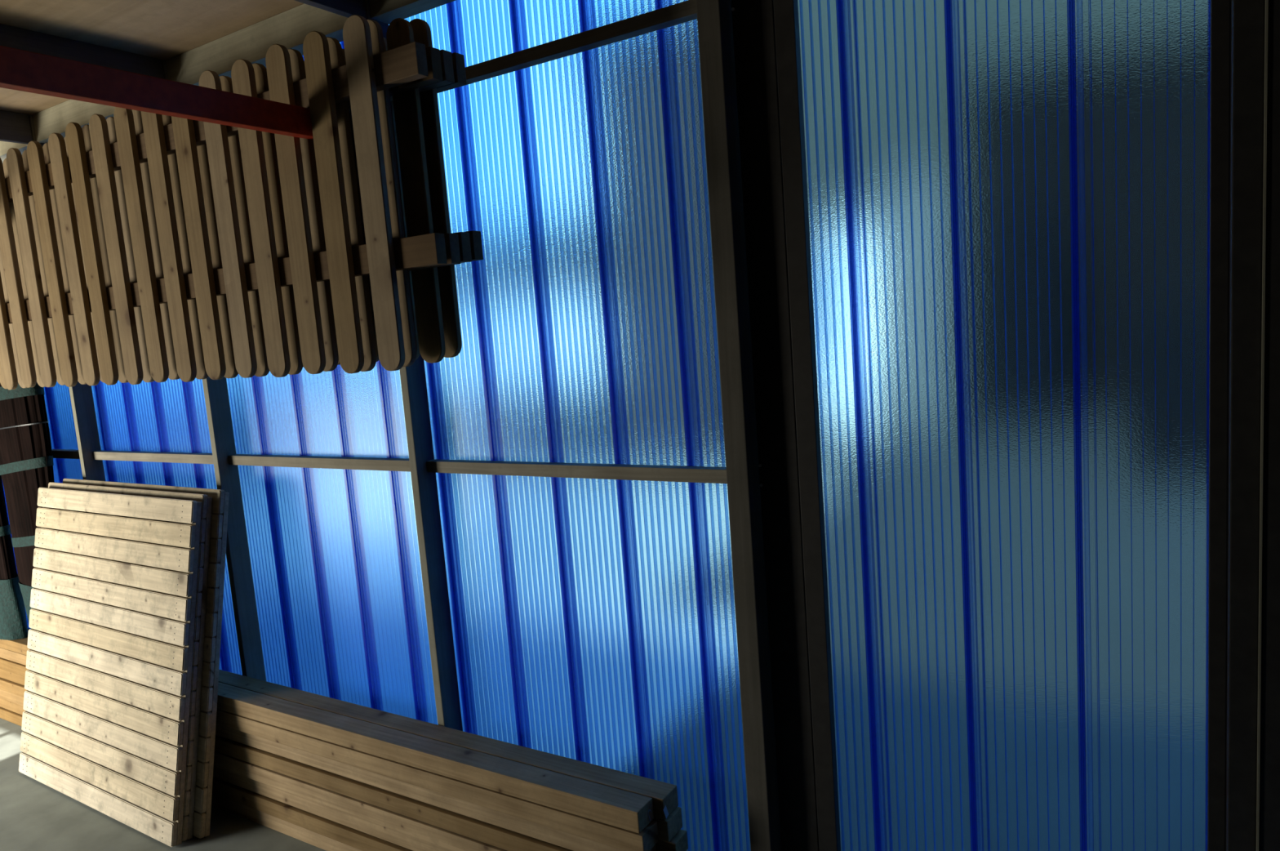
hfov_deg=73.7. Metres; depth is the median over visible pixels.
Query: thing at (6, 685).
timber
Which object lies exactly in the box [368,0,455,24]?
plate
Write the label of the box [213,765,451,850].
timber
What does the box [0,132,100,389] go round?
fence panel
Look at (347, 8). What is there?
roof beam
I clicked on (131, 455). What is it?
wall rail
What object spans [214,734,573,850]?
timber
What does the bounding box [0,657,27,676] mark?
timber
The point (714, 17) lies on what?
wall post
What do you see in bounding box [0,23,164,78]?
roof beam
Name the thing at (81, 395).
wall post
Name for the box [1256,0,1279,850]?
wall post
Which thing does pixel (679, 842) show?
timber
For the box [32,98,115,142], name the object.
plate
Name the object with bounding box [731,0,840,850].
support column
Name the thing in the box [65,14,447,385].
fence panel
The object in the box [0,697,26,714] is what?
timber
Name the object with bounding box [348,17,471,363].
fence panel
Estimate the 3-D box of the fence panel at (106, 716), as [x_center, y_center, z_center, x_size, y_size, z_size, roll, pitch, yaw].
[-2.526,1.043,4.010,1.444,1.423,0.329,0,8,33]
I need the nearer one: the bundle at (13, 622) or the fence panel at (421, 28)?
the fence panel at (421, 28)
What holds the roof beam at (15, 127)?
attached to the ceiling
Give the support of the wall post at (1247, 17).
on the floor
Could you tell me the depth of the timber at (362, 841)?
3.52 m
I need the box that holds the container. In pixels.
[1205,437,1206,483]
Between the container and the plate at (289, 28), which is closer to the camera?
the plate at (289, 28)
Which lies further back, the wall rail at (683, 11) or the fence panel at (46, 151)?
the fence panel at (46, 151)
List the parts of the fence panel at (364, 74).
rail, rail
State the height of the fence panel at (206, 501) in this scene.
1.440 m
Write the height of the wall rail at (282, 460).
0.043 m
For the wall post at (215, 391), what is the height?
3.290 m
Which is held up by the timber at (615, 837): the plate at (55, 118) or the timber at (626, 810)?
the timber at (626, 810)
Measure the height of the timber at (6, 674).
0.062 m
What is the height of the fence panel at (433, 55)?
1.007 m
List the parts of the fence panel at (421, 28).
rail, rail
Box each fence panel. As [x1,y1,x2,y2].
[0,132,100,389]
[0,136,104,388]
[18,487,201,846]
[47,482,212,840]
[62,478,229,838]
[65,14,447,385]
[81,18,460,382]
[302,18,483,366]
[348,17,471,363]
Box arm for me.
[0,45,313,139]
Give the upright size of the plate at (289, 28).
0.134 m
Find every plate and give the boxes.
[0,141,27,162]
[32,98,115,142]
[165,3,347,85]
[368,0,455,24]
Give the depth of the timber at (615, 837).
3.00 m
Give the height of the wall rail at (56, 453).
0.043 m
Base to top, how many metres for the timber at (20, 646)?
0.062 m
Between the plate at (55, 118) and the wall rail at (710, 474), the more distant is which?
the plate at (55, 118)
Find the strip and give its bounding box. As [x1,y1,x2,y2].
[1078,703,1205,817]
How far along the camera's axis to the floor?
3.77 m
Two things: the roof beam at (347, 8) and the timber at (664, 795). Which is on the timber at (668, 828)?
the timber at (664, 795)
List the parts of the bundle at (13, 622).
stem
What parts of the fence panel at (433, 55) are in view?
rail, rail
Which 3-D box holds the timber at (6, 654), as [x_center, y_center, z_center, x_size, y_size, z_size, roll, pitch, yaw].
[-4.357,1.305,5.431,3.060,0.062,0.152,0,8,32]
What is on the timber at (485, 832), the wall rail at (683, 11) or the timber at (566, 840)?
the timber at (566, 840)
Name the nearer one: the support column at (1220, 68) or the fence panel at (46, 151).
the support column at (1220, 68)
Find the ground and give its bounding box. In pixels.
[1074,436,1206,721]
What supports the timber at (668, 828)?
on the timber at (566, 840)
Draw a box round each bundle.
[0,382,54,628]
[0,475,28,639]
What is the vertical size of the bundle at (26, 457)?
1.751 m
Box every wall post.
[28,114,105,480]
[162,59,266,680]
[364,0,462,730]
[696,0,782,850]
[1225,0,1265,850]
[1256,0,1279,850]
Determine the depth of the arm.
2.15 m
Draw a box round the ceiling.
[0,0,303,115]
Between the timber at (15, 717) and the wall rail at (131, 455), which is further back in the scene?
the timber at (15, 717)
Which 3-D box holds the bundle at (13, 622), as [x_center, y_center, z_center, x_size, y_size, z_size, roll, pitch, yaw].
[-3.792,0.342,4.885,0.545,1.751,0.171,0,8,32]
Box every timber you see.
[0,628,30,655]
[0,647,26,665]
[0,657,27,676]
[0,668,25,684]
[0,677,27,697]
[0,688,23,706]
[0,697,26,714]
[0,706,22,726]
[211,792,361,850]
[212,777,413,850]
[213,751,506,850]
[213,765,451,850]
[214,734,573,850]
[215,723,656,850]
[216,708,658,850]
[217,681,653,833]
[218,669,678,819]
[653,806,682,841]
[655,828,688,850]
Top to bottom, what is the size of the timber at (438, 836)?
0.066 m
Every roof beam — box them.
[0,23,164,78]
[0,110,32,144]
[294,0,366,18]
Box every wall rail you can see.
[51,448,79,458]
[93,449,213,463]
[227,453,410,471]
[426,458,727,483]
[438,0,697,93]
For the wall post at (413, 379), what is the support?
on the floor
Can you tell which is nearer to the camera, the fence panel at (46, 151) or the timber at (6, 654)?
the fence panel at (46, 151)
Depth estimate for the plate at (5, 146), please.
4.43 m
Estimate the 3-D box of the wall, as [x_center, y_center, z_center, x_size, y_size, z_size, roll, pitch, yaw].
[-2.259,0.065,4.160,9.450,3.290,0.027,0,8,32]
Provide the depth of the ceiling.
3.19 m
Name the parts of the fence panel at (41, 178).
rail, rail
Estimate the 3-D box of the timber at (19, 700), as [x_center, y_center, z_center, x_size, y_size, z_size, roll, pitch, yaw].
[-4.346,1.565,5.468,3.040,0.062,0.151,0,8,32]
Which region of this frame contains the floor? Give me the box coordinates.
[0,717,325,850]
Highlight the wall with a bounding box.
[1,0,1210,850]
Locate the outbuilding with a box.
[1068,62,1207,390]
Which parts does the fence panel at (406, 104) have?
rail, rail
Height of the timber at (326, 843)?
0.065 m
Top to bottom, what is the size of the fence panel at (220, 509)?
1.453 m

